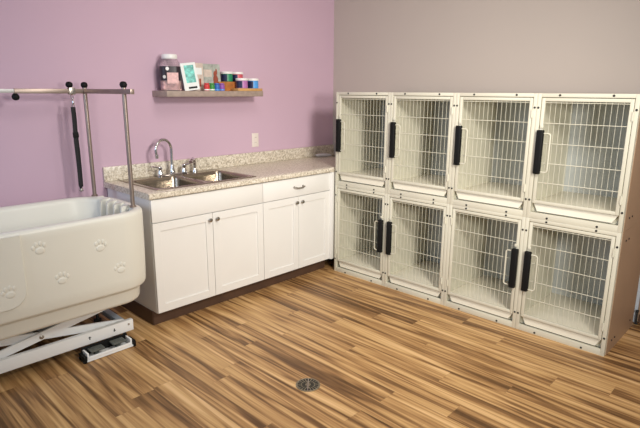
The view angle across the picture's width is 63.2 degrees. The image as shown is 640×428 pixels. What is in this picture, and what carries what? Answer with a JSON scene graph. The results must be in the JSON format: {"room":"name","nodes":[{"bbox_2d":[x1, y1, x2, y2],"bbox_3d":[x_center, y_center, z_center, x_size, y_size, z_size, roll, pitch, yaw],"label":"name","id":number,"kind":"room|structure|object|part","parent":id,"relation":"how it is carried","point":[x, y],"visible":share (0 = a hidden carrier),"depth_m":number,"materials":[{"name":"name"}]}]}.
{"room":"pet grooming room","nodes":[
{"label":"pet grooming room","id":0,"kind":"room"},
{"bbox_2d":[0,0,333,206],"bbox_3d":[-1.677,-0.655,3.461,0.100,2.740,5.300,13,18,43],"label":"wall","id":1,"kind":"structure","parent":0,"point":[286,45],"depth_m":3.75,"materials":[{"name":"purple paint"}]},
{"bbox_2d":[152,91,262,96],"bbox_3d":[-0.848,-0.936,4.047,0.207,0.042,0.880,13,18,43],"label":"wall shelf","id":2,"kind":"object","parent":1,"relation":"attached to","point":[154,93],"visible":0.98,"depth_m":3.90,"materials":[{"name":"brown wood"}]},
{"bbox_2d":[159,54,181,90],"bbox_3d":[-1.086,-1.026,3.770,0.147,0.256,0.149,-4,14,-18],"label":"storage jar","id":3,"kind":"object","parent":2,"relation":"on","point":[169,67],"visible":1,"depth_m":3.71,"materials":[{"name":"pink plastic"}]},
{"bbox_3d":[-1.085,-1.134,3.746,0.110,0.034,0.110,-4,14,-18],"label":"lid","id":4,"kind":"part","parent":3,"relation":"part of","materials":[{"name":"white plastic"}]},
{"bbox_2d":[180,62,199,90],"bbox_3d":[-0.973,-1.023,3.877,0.141,0.214,0.046,-8,16,-33],"label":"paperback book","id":5,"kind":"object","parent":2,"relation":"on","point":[189,77],"visible":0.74,"depth_m":3.86,"materials":[{"name":"white paper"}]},
{"bbox_2d":[194,63,203,90],"bbox_3d":[-0.933,-1.049,3.981,0.085,0.205,0.023,-10,17,-37],"label":"pack","id":6,"kind":"object","parent":2,"relation":"on","point":[199,66],"visible":0.7,"depth_m":3.98},
{"bbox_2d":[204,83,209,90],"bbox_3d":[-0.859,-0.964,3.946,0.046,0.058,0.046,13,18,43],"label":"bottle","id":7,"kind":"object","parent":2,"relation":"on","point":[206,85],"visible":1,"depth_m":3.93,"materials":[{"name":"red plastic"}]},
{"bbox_2d":[203,64,220,84],"bbox_3d":[-0.846,-1.067,4.067,0.150,0.203,0.024,-11,17,-39],"label":"picture card","id":8,"kind":"object","parent":2,"relation":"on","point":[211,72],"visible":0.73,"depth_m":4.06,"materials":[{"name":"paper"}]},
{"bbox_2d":[209,83,214,90],"bbox_3d":[-0.827,-0.971,3.978,0.046,0.058,0.046,13,18,43],"label":"bottle","id":9,"kind":"object","parent":2,"relation":"on","point":[212,86],"visible":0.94,"depth_m":3.96,"materials":[{"name":"green plastic"}]},
{"bbox_2d":[214,83,219,90],"bbox_3d":[-0.795,-0.979,4.010,0.046,0.058,0.046,13,18,43],"label":"bottle","id":10,"kind":"object","parent":2,"relation":"on","point":[217,86],"visible":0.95,"depth_m":3.99,"materials":[{"name":"blue plastic"}]},
{"bbox_2d":[219,83,224,90],"bbox_3d":[-0.763,-0.986,4.043,0.046,0.058,0.046,13,18,43],"label":"bottle","id":11,"kind":"object","parent":2,"relation":"on","point":[222,87],"visible":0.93,"depth_m":4.03,"materials":[{"name":"plastic"}]},
{"bbox_2d":[217,81,261,90],"bbox_3d":[-0.668,-1.033,4.213,0.199,0.072,0.358,13,18,43],"label":"display riser","id":12,"kind":"object","parent":2,"relation":"on","point":[229,86],"visible":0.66,"depth_m":4.16,"materials":[{"name":"orange wood"}]},
{"bbox_2d":[220,71,232,81],"bbox_3d":[-0.750,-1.105,4.186,0.100,0.079,0.100,-8,16,-33],"label":"jar","id":13,"kind":"object","parent":12,"relation":"on","point":[226,76],"visible":1,"depth_m":4.15,"materials":[{"name":"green plastic"}]},
{"bbox_3d":[-0.750,-1.135,4.179,0.100,0.019,0.100,-8,16,-33],"label":"lid","id":14,"kind":"part","parent":13,"relation":"part of","materials":[{"name":"white plastic"}]},
{"bbox_2d":[233,72,242,81],"bbox_3d":[-0.679,-1.122,4.258,0.100,0.079,0.100,-8,16,-33],"label":"jar","id":15,"kind":"object","parent":12,"relation":"on","point":[235,74],"visible":0.66,"depth_m":4.21,"materials":[{"name":"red plastic"}]},
{"bbox_2d":[235,78,247,87],"bbox_3d":[-0.628,-1.050,4.177,0.100,0.079,0.100,-8,16,-33],"label":"jar","id":16,"kind":"object","parent":12,"relation":"on","point":[240,82],"visible":0.91,"depth_m":4.14,"materials":[{"name":"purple plastic"}]},
{"bbox_3d":[-0.628,-1.079,4.170,0.100,0.019,0.100,-8,16,-33],"label":"lid","id":17,"kind":"part","parent":16,"relation":"part of","materials":[{"name":"white plastic"}]},
{"bbox_2d":[248,78,258,87],"bbox_3d":[-0.551,-1.068,4.255,0.100,0.079,0.100,-8,16,-33],"label":"jar","id":18,"kind":"object","parent":12,"relation":"on","point":[252,82],"visible":0.77,"depth_m":4.21,"materials":[{"name":"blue plastic"}]},
{"bbox_3d":[-0.551,-1.097,4.248,0.100,0.019,0.100,-8,16,-33],"label":"lid","id":19,"kind":"part","parent":18,"relation":"part of","materials":[{"name":"white plastic"}]},
{"bbox_2d":[253,81,257,87],"bbox_3d":[-0.551,-1.059,4.257,0.094,0.060,0.094,-8,16,-33],"label":"label","id":20,"kind":"object","parent":18,"relation":"on","point":[255,83],"depth_m":4.22,"materials":[{"name":"blue paper"}]},
{"bbox_2d":[102,144,333,181],"bbox_3d":[-0.689,-0.467,4.468,0.020,0.102,2.374,13,18,43],"label":"backsplash","id":21,"kind":"structure","parent":1,"relation":"attached to","point":[112,173],"depth_m":4.30,"materials":[{"name":"stone"}]},
{"bbox_2d":[252,133,258,146],"bbox_3d":[-0.567,-0.649,4.562,0.008,0.120,0.074,13,18,43],"label":"wall outlet","id":22,"kind":"object","parent":1,"relation":"attached to","point":[255,139],"visible":1,"depth_m":4.56,"materials":[{"name":"beige plastic"}]},
{"bbox_2d":[0,258,639,427],"bbox_3d":[0.076,1.127,2.132,5.000,0.100,5.300,13,18,43],"label":"floor","id":23,"kind":"structure","parent":0,"point":[380,356],"depth_m":2.92,"materials":[{"name":"brown wood"}]},
{"bbox_2d":[0,81,145,373],"bbox_3d":[-1.762,0.099,2.777,0.719,1.585,1.540,13,18,43],"label":"tub","id":24,"kind":"object","parent":23,"relation":"on","point":[66,262],"visible":1,"depth_m":2.90,"materials":[{"name":"white plastic"},{"name":"white painted steel"},{"name":"stainless steel"}]},
{"bbox_2d":[1,285,15,298],"bbox_3d":[-1.532,0.386,2.561,0.004,0.070,0.072,13,18,43],"label":"print","id":25,"kind":"object","parent":24,"relation":"attached to","point":[7,291],"depth_m":2.56},
{"bbox_3d":[-1.704,0.333,2.385,0.028,0.370,0.635,13,18,43],"label":"door panel","id":26,"kind":"part","parent":24,"relation":"part of","materials":[{"name":"white plastic"}]},
{"bbox_3d":[-1.767,-0.681,3.019,0.042,0.041,0.042,13,18,43],"label":"knob","id":27,"kind":"part","parent":24,"relation":"part of","materials":[{"name":"black plastic"}]},
{"bbox_2d":[31,241,45,253],"bbox_3d":[-1.424,0.172,2.635,0.004,0.070,0.073,13,18,43],"label":"print","id":28,"kind":"object","parent":24,"relation":"attached to","point":[37,247],"depth_m":2.63},
{"bbox_3d":[-1.685,0.657,3.114,0.013,0.105,0.300,13,18,43],"label":"mounting plate","id":29,"kind":"part","parent":24,"relation":"part of","materials":[{"name":"white metal"}]},
{"bbox_3d":[-1.590,0.697,2.886,0.012,0.207,0.944,13,18,43],"label":"scissor arm","id":30,"kind":"part","parent":24,"relation":"part of","materials":[{"name":"white metal"}]},
{"bbox_3d":[-1.580,0.684,2.917,0.012,0.197,1.004,13,18,43],"label":"scissor arm","id":31,"kind":"part","parent":24,"relation":"part of","materials":[{"name":"white metal"}]},
{"bbox_2d":[55,272,69,283],"bbox_3d":[-1.359,0.337,2.748,0.004,0.070,0.074,13,18,43],"label":"print","id":32,"kind":"object","parent":24,"relation":"attached to","point":[60,277],"depth_m":2.75},
{"bbox_3d":[-1.633,0.794,2.822,0.030,0.072,1.298,13,18,43],"label":"rail","id":33,"kind":"part","parent":24,"relation":"part of","materials":[{"name":"white metal"}]},
{"bbox_2d":[65,82,83,191],"bbox_3d":[-1.551,-0.481,3.297,0.042,0.696,0.052,13,18,43],"label":"leash","id":34,"kind":"object","parent":24,"relation":"hanging from","point":[69,85],"visible":1,"depth_m":3.30,"materials":[{"name":"black fabric"}]},
{"bbox_3d":[-1.552,-0.800,3.218,0.042,0.037,0.042,13,18,43],"label":"clamp knob","id":35,"kind":"part","parent":34,"relation":"part of","materials":[{"name":"black plastic"}]},
{"bbox_3d":[-1.488,-0.814,3.283,0.042,0.037,0.042,13,18,43],"label":"knob","id":36,"kind":"part","parent":24,"relation":"part of","materials":[{"name":"black plastic"}]},
{"bbox_2d":[94,239,106,251],"bbox_3d":[-1.206,0.172,2.866,0.004,0.070,0.073,13,18,43],"label":"print","id":37,"kind":"object","parent":24,"relation":"attached to","point":[100,245],"depth_m":2.86},
{"bbox_2d":[79,333,135,363],"bbox_3d":[-1.272,0.801,3.120,0.085,0.066,0.315,13,18,43],"label":"foot pedal","id":38,"kind":"object","parent":24,"relation":"attached to","point":[112,345],"depth_m":3.11,"materials":[{"name":"rubber"}]},
{"bbox_2d":[114,262,125,272],"bbox_3d":[-1.142,0.306,2.974,0.004,0.070,0.072,13,18,43],"label":"print","id":39,"kind":"object","parent":24,"relation":"attached to","point":[119,267],"depth_m":2.97},
{"bbox_3d":[-1.119,-0.736,2.961,0.042,0.037,0.042,13,18,43],"label":"knob","id":40,"kind":"part","parent":24,"relation":"part of","materials":[{"name":"black plastic"}]},
{"bbox_2d":[107,183,263,313],"bbox_3d":[-0.955,0.215,3.864,0.638,0.868,0.908,13,18,43],"label":"base cabinet","id":41,"kind":"object","parent":23,"relation":"on","point":[199,246],"visible":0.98,"depth_m":3.58,"materials":[{"name":"white paint"}]},
{"bbox_2d":[121,300,153,324],"bbox_3d":[-1.317,0.654,3.672,0.559,0.098,0.006,13,18,43],"label":"trim","id":42,"kind":"structure","parent":41,"relation":"attached to","point":[133,306],"depth_m":3.59,"materials":[{"name":"brown plastic"}]},
{"bbox_3d":[-0.911,0.324,3.521,0.020,0.608,0.451,13,18,43],"label":"door","id":43,"kind":"part","parent":41,"relation":"part of","materials":[{"name":"white paint"}]},
{"bbox_3d":[-0.751,-0.085,3.592,0.020,0.148,0.904,13,18,43],"label":"false drawer","id":44,"kind":"part","parent":41,"relation":"part of","materials":[{"name":"white paint"}]},
{"bbox_3d":[-0.595,0.251,3.839,0.020,0.608,0.451,13,18,43],"label":"door","id":45,"kind":"part","parent":41,"relation":"part of","materials":[{"name":"white paint"}]},
{"bbox_2d":[153,260,324,324],"bbox_3d":[-0.538,0.565,4.068,0.004,0.098,1.666,13,18,43],"label":"trim","id":46,"kind":"structure","parent":41,"relation":"attached to","point":[192,307],"depth_m":3.94,"materials":[{"name":"brown plastic"}]},
{"bbox_2d":[262,172,334,278],"bbox_3d":[-0.360,0.078,4.459,0.646,0.868,0.796,13,18,43],"label":"base cabinet","id":47,"kind":"object","parent":23,"relation":"on","point":[296,211],"depth_m":4.23,"materials":[{"name":"white paint"}]},
{"bbox_2d":[102,144,335,199],"bbox_3d":[-0.465,-0.397,4.262,0.644,0.142,2.374,13,18,43],"label":"countertop","id":48,"kind":"structure","parent":47,"relation":"on","point":[273,165],"depth_m":4.18,"materials":[{"name":"stone"}]},
{"bbox_2d":[152,138,190,176],"bbox_3d":[-1.103,-0.428,3.881,0.078,0.280,0.334,13,18,43],"label":"faucet","id":49,"kind":"object","parent":48,"relation":"on","point":[172,170],"visible":1,"depth_m":3.87,"materials":[{"name":"silver metal"}]},
{"bbox_3d":[-1.197,-0.322,3.823,0.040,0.073,0.087,13,18,43],"label":"lever handle","id":50,"kind":"part","parent":49,"relation":"part of","materials":[{"name":"silver metal"}]},
{"bbox_3d":[-1.142,-0.422,3.827,0.042,0.268,0.181,7,15,26],"label":"spout","id":51,"kind":"part","parent":49,"relation":"part of","materials":[{"name":"silver metal"}]},
{"bbox_3d":[-1.111,-0.301,3.919,0.056,0.014,0.250,13,18,43],"label":"plate","id":52,"kind":"part","parent":49,"relation":"part of","materials":[{"name":"silver metal"}]},
{"bbox_3d":[-1.026,-0.361,3.996,0.040,0.073,0.087,13,18,43],"label":"lever handle","id":53,"kind":"part","parent":49,"relation":"part of","materials":[{"name":"silver metal"}]},
{"bbox_2d":[119,169,255,190],"bbox_3d":[-0.948,-0.175,3.805,0.530,0.178,0.810,13,18,43],"label":"sink","id":54,"kind":"object","parent":48,"relation":"in","point":[201,177],"visible":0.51,"depth_m":3.83,"materials":[{"name":"silver metal"}]},
{"bbox_3d":[-1.058,-0.138,3.646,0.400,0.178,0.362,13,18,43],"label":"bowl","id":55,"kind":"part","parent":54,"relation":"part of","materials":[{"name":"silver metal"}]},
{"bbox_2d":[189,157,197,172],"bbox_3d":[-0.983,-0.378,4.017,0.041,0.121,0.108,3,13,10],"label":"sprayer","id":56,"kind":"object","parent":54,"relation":"on","point":[192,160],"visible":1,"depth_m":4.04,"materials":[{"name":"silver metal"}]},
{"bbox_3d":[-0.788,-0.200,3.917,0.400,0.178,0.362,13,18,43],"label":"bowl","id":57,"kind":"part","parent":54,"relation":"part of","materials":[{"name":"silver metal"}]},
{"bbox_2d":[313,153,333,156],"bbox_3d":[0.077,-0.574,5.078,0.282,0.035,0.126,2,13,6],"label":"hair clipper","id":58,"kind":"object","parent":48,"relation":"on","point":[320,154],"visible":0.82,"depth_m":5.07,"materials":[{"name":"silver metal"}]},
{"bbox_3d":[-0.308,0.184,4.128,0.020,0.608,0.367,13,18,43],"label":"door","id":59,"kind":"part","parent":47,"relation":"part of","materials":[{"name":"white paint"}]},
{"bbox_3d":[-0.178,-0.218,4.170,0.020,0.148,0.737,13,18,43],"label":"drawer","id":60,"kind":"part","parent":47,"relation":"part of","materials":[{"name":"white paint"}]},
{"bbox_3d":[-0.051,0.124,4.388,0.020,0.608,0.367,13,18,43],"label":"door","id":61,"kind":"part","parent":47,"relation":"part of","materials":[{"name":"white paint"}]},
{"bbox_3d":[-0.105,-0.031,4.710,0.616,0.768,0.056,13,18,43],"label":"filler panel","id":62,"kind":"part","parent":47,"relation":"part of","materials":[{"name":"white wood"}]},
{"bbox_2d":[296,378,319,391],"bbox_3d":[-0.064,0.916,2.794,0.132,0.004,0.132,1,13,1],"label":"floor drain","id":63,"kind":"object","parent":23,"relation":"on","point":[305,384],"visible":1,"depth_m":2.79,"materials":[{"name":"grey metal"}]},
{"bbox_2d":[334,182,386,285],"bbox_3d":[0.521,0.123,4.514,0.545,0.765,0.631,13,18,43],"label":"cage","id":64,"kind":"object","parent":23,"relation":"on","point":[360,214],"visible":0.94,"depth_m":4.52,"materials":[{"name":"beige plastic"}]},
{"bbox_2d":[339,192,379,265],"bbox_3d":[0.331,0.133,4.314,0.462,0.615,0.008,13,18,43],"label":"grille","id":65,"kind":"object","parent":64,"relation":"attached to","point":[367,194],"depth_m":4.33,"materials":[{"name":"silver metal"}]},
{"bbox_2d":[339,247,381,278],"bbox_3d":[0.530,0.425,4.597,0.526,0.047,0.576,13,18,43],"label":"tray","id":66,"kind":"object","parent":64,"relation":"on","point":[372,267],"depth_m":4.50,"materials":[{"name":"beige plastic"}]},
{"bbox_3d":[0.736,0.073,4.730,0.526,0.741,0.010,13,18,43],"label":"panel","id":67,"kind":"part","parent":64,"relation":"part of","materials":[{"name":"white metal"}]},
{"bbox_3d":[0.478,0.176,4.140,0.040,0.267,0.029,13,18,43],"label":"latch handle","id":68,"kind":"part","parent":64,"relation":"part of","materials":[{"name":"black plastic"}]},
{"bbox_2d":[335,92,432,192],"bbox_3d":[0.526,-0.623,4.338,0.545,0.765,0.631,13,18,43],"label":"cage","id":69,"kind":"object","parent":64,"relation":"on","point":[362,118],"visible":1,"depth_m":4.39,"materials":[{"name":"beige plastic"}]},
{"bbox_3d":[0.151,-0.644,4.275,0.040,0.267,0.029,13,18,43],"label":"latch handle","id":70,"kind":"part","parent":69,"relation":"part of","materials":[{"name":"black plastic"}]},
{"bbox_3d":[0.352,-0.267,4.240,0.522,0.045,0.004,13,18,43],"label":"kick panel","id":71,"kind":"part","parent":69,"relation":"part of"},
{"bbox_2d":[339,167,384,185],"bbox_3d":[0.535,-0.320,4.421,0.526,0.047,0.576,13,18,43],"label":"tray","id":72,"kind":"object","parent":69,"relation":"on","point":[369,176],"depth_m":4.31,"materials":[{"name":"beige plastic"}]},
{"bbox_3d":[0.335,-0.578,4.146,0.545,0.765,0.024,13,18,43],"label":"frame","id":73,"kind":"part","parent":69,"relation":"part of","materials":[{"name":"beige metal"}]},
{"bbox_3d":[0.335,-0.612,4.138,0.492,0.643,0.020,13,18,43],"label":"door","id":74,"kind":"part","parent":69,"relation":"part of","materials":[{"name":"beige metal"}]},
{"bbox_2d":[341,98,385,172],"bbox_3d":[0.335,-0.612,4.138,0.462,0.615,0.008,13,18,43],"label":"grille","id":75,"kind":"object","parent":69,"relation":"attached to","point":[384,164],"depth_m":4.10,"materials":[{"name":"beige metal"}]},
{"bbox_3d":[0.740,-0.672,4.555,0.526,0.741,0.010,13,18,43],"label":"panel","id":76,"kind":"part","parent":69,"relation":"part of","materials":[{"name":"beige metal"}]},
{"bbox_2d":[384,190,449,304],"bbox_3d":[0.914,0.212,4.145,0.545,0.765,0.631,13,18,43],"label":"cage","id":77,"kind":"object","parent":23,"relation":"on","point":[416,229],"visible":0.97,"depth_m":4.19,"materials":[{"name":"beige plastic"}]},
{"bbox_3d":[0.540,0.190,4.082,0.040,0.267,0.029,13,18,43],"label":"latch handle","id":78,"kind":"part","parent":77,"relation":"part of","materials":[{"name":"black plastic"}]},
{"bbox_2d":[389,260,440,296],"bbox_3d":[0.923,0.514,4.228,0.526,0.047,0.576,13,18,43],"label":"tray","id":79,"kind":"object","parent":77,"relation":"on","point":[408,281],"depth_m":4.15,"materials":[{"name":"beige plastic"}]},
{"bbox_2d":[390,201,441,285],"bbox_3d":[0.724,0.223,3.945,0.462,0.615,0.008,13,18,43],"label":"grille","id":80,"kind":"object","parent":77,"relation":"attached to","point":[417,203],"depth_m":3.95,"materials":[{"name":"silver metal"}]},
{"bbox_2d":[387,92,456,203],"bbox_3d":[0.918,-0.533,3.969,0.545,0.765,0.631,13,18,43],"label":"cage","id":81,"kind":"object","parent":77,"relation":"on","point":[422,124],"visible":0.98,"depth_m":4.04,"materials":[{"name":"beige plastic"}]},
{"bbox_3d":[0.544,-0.555,3.906,0.040,0.267,0.029,13,18,43],"label":"latch handle","id":82,"kind":"part","parent":81,"relation":"part of","materials":[{"name":"black plastic"}]},
{"bbox_3d":[0.745,-0.178,3.871,0.522,0.045,0.004,13,18,43],"label":"kick panel","id":83,"kind":"part","parent":81,"relation":"part of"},
{"bbox_2d":[392,174,446,195],"bbox_3d":[0.928,-0.231,4.052,0.526,0.047,0.576,13,18,43],"label":"tray","id":84,"kind":"object","parent":81,"relation":"on","point":[432,188],"depth_m":3.93,"materials":[{"name":"beige plastic"}]},
{"bbox_2d":[394,99,447,183],"bbox_3d":[0.728,-0.523,3.769,0.462,0.615,0.008,13,18,43],"label":"grille","id":85,"kind":"object","parent":81,"relation":"attached to","point":[395,100],"depth_m":3.80,"materials":[{"name":"beige metal"}]},
{"bbox_3d":[1.133,-0.583,4.185,0.526,0.741,0.010,13,18,43],"label":"panel","id":86,"kind":"part","parent":81,"relation":"part of","materials":[{"name":"beige metal"}]},
{"bbox_3d":[1.129,0.162,4.361,0.526,0.741,0.010,13,18,43],"label":"panel","id":87,"kind":"part","parent":77,"relation":"part of","materials":[{"name":"white metal"}]},
{"bbox_2d":[443,200,525,327],"bbox_3d":[1.307,0.301,3.776,0.545,0.765,0.631,13,18,43],"label":"cage","id":88,"kind":"object","parent":23,"relation":"on","point":[485,247],"visible":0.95,"depth_m":3.81,"materials":[{"name":"beige plastic"}]},
{"bbox_2d":[450,275,512,318],"bbox_3d":[1.316,0.604,3.859,0.526,0.047,0.576,13,18,43],"label":"tray","id":89,"kind":"object","parent":88,"relation":"on","point":[461,296],"depth_m":3.78,"materials":[{"name":"beige plastic"}]},
{"bbox_2d":[451,212,517,306],"bbox_3d":[1.117,0.312,3.575,0.462,0.615,0.008,13,18,43],"label":"grille","id":90,"kind":"object","parent":88,"relation":"attached to","point":[453,214],"depth_m":3.57,"materials":[{"name":"silver metal"}]},
{"bbox_2d":[450,93,537,216],"bbox_3d":[1.311,-0.444,3.600,0.545,0.765,0.631,13,18,43],"label":"cage","id":91,"kind":"object","parent":88,"relation":"on","point":[494,132],"visible":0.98,"depth_m":3.70,"materials":[{"name":"beige plastic"}]},
{"bbox_3d":[0.937,-0.466,3.537,0.040,0.267,0.029,13,18,43],"label":"latch handle","id":92,"kind":"part","parent":91,"relation":"part of","materials":[{"name":"black plastic"}]},
{"bbox_3d":[1.138,-0.089,3.502,0.522,0.045,0.004,13,18,43],"label":"kick panel","id":93,"kind":"part","parent":91,"relation":"part of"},
{"bbox_2d":[455,182,523,207],"bbox_3d":[1.321,-0.142,3.683,0.526,0.047,0.576,13,18,43],"label":"tray","id":94,"kind":"object","parent":91,"relation":"on","point":[481,194],"depth_m":3.57,"materials":[{"name":"beige plastic"}]},
{"bbox_2d":[458,100,529,195],"bbox_3d":[1.121,-0.434,3.400,0.462,0.615,0.008,13,18,43],"label":"grille","id":95,"kind":"object","parent":91,"relation":"attached to","point":[461,102],"depth_m":3.40,"materials":[{"name":"beige metal"}]},
{"bbox_3d":[1.526,-0.494,3.816,0.526,0.741,0.010,13,18,43],"label":"panel","id":96,"kind":"part","parent":91,"relation":"part of","materials":[{"name":"beige metal"}]},
{"bbox_3d":[1.522,0.252,3.992,0.526,0.741,0.010,13,18,43],"label":"panel","id":97,"kind":"part","parent":88,"relation":"part of","materials":[{"name":"white metal"}]},
{"bbox_3d":[1.264,0.355,3.402,0.040,0.267,0.029,13,18,43],"label":"latch handle","id":98,"kind":"part","parent":88,"relation":"part of","materials":[{"name":"black plastic"}]},
{"bbox_2d":[515,212,639,356],"bbox_3d":[1.704,0.391,3.405,0.553,0.765,0.635,13,18,43],"label":"cage","id":99,"kind":"object","parent":23,"relation":"on","point":[579,283],"visible":1,"depth_m":3.38,"materials":[{"name":"beige laminate"}]},
{"bbox_3d":[1.326,0.369,3.344,0.040,0.267,0.029,13,18,43],"label":"latch handle","id":100,"kind":"part","parent":99,"relation":"part of","materials":[{"name":"black plastic"}]},
{"bbox_3d":[1.527,0.746,3.308,0.522,0.045,0.004,13,18,43],"label":"kick panel","id":101,"kind":"part","parent":99,"relation":"part of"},
{"bbox_2d":[523,293,601,345],"bbox_3d":[1.709,0.693,3.489,0.526,0.047,0.576,13,18,43],"label":"tray","id":102,"kind":"object","parent":99,"relation":"on","point":[538,321],"depth_m":3.42,"materials":[{"name":"beige plastic"}]},
{"bbox_3d":[1.510,0.401,3.206,0.492,0.643,0.020,13,18,43],"label":"door","id":103,"kind":"part","parent":99,"relation":"part of","materials":[{"name":"white metal"}]},
{"bbox_2d":[527,226,610,332],"bbox_3d":[1.510,0.401,3.206,0.462,0.615,0.008,13,18,43],"label":"grille","id":104,"kind":"object","parent":99,"relation":"attached to","point":[530,228],"depth_m":3.17,"materials":[{"name":"white metal"}]},
{"bbox_3d":[1.915,0.341,3.623,0.526,0.741,0.010,13,18,43],"label":"panel","id":105,"kind":"part","parent":99,"relation":"part of","materials":[{"name":"white metal"}]},
{"bbox_2d":[526,93,639,232],"bbox_3d":[1.708,-0.354,3.230,0.553,0.765,0.635,13,18,43],"label":"cage","id":106,"kind":"object","parent":99,"relation":"on","point":[585,164],"visible":1,"depth_m":3.29,"materials":[{"name":"beige laminate"}]},
{"bbox_3d":[1.330,-0.377,3.168,0.040,0.267,0.029,13,18,43],"label":"latch handle","id":107,"kind":"part","parent":106,"relation":"part of","materials":[{"name":"black plastic"}]},
{"bbox_3d":[1.531,0.001,3.132,0.522,0.045,0.004,13,18,43],"label":"kick panel","id":108,"kind":"part","parent":106,"relation":"part of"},
{"bbox_2d":[532,191,618,222],"bbox_3d":[1.713,-0.052,3.314,0.526,0.047,0.576,13,18,43],"label":"tray","id":109,"kind":"object","parent":106,"relation":"on","point":[556,209],"depth_m":3.22,"materials":[{"name":"beige plastic"}]},
{"bbox_2d":[538,101,629,208],"bbox_3d":[1.514,-0.344,3.030,0.462,0.615,0.008,13,18,43],"label":"grille","id":110,"kind":"object","parent":106,"relation":"attached to","point":[543,103],"depth_m":3.01,"materials":[{"name":"silver metal"}]},
{"bbox_3d":[1.919,-0.405,3.447,0.526,0.741,0.010,13,18,43],"label":"panel","id":111,"kind":"part","parent":106,"relation":"part of","materials":[{"name":"beige metal"}]},
{"bbox_3d":[1.926,-0.315,3.067,0.007,0.765,0.574,13,18,43],"label":"panel","id":112,"kind":"part","parent":106,"relation":"part of","materials":[{"name":"beige plastic"}]},
{"bbox_3d":[1.922,0.431,3.243,0.007,0.765,0.574,13,18,43],"label":"panel","id":113,"kind":"part","parent":99,"relation":"part of","materials":[{"name":"beige laminate"}]},
{"bbox_2d":[633,310,638,324],"bbox_3d":[2.158,0.702,3.545,0.026,0.100,0.026,13,18,43],"label":"door stop","id":114,"kind":"object","parent":23,"relation":"on","point":[637,311],"visible":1,"depth_m":3.54,"materials":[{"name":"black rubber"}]},
{"bbox_2d":[333,0,639,321],"bbox_3d":[1.927,-0.667,3.594,4.900,2.740,0.100,13,18,43],"label":"wall","id":115,"kind":"structure","parent":0,"point":[435,46],"depth_m":4.01,"materials":[{"name":"beige paint"}]},
{"bbox_2d":[633,278,639,321],"bbox_3d":[2.159,-0.273,3.367,0.068,2.080,0.022,13,18,43],"label":"trim","id":116,"kind":"structure","parent":115,"relation":"attached to","point":[638,290],"depth_m":3.55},
{"bbox_2d":[637,302,639,321],"bbox_3d":[2.501,-0.181,3.048,0.880,2.028,0.024,13,18,43],"label":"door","id":117,"kind":"structure","parent":115,"relation":"in","point":[638,318],"depth_m":3.55,"materials":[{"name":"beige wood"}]}
]}

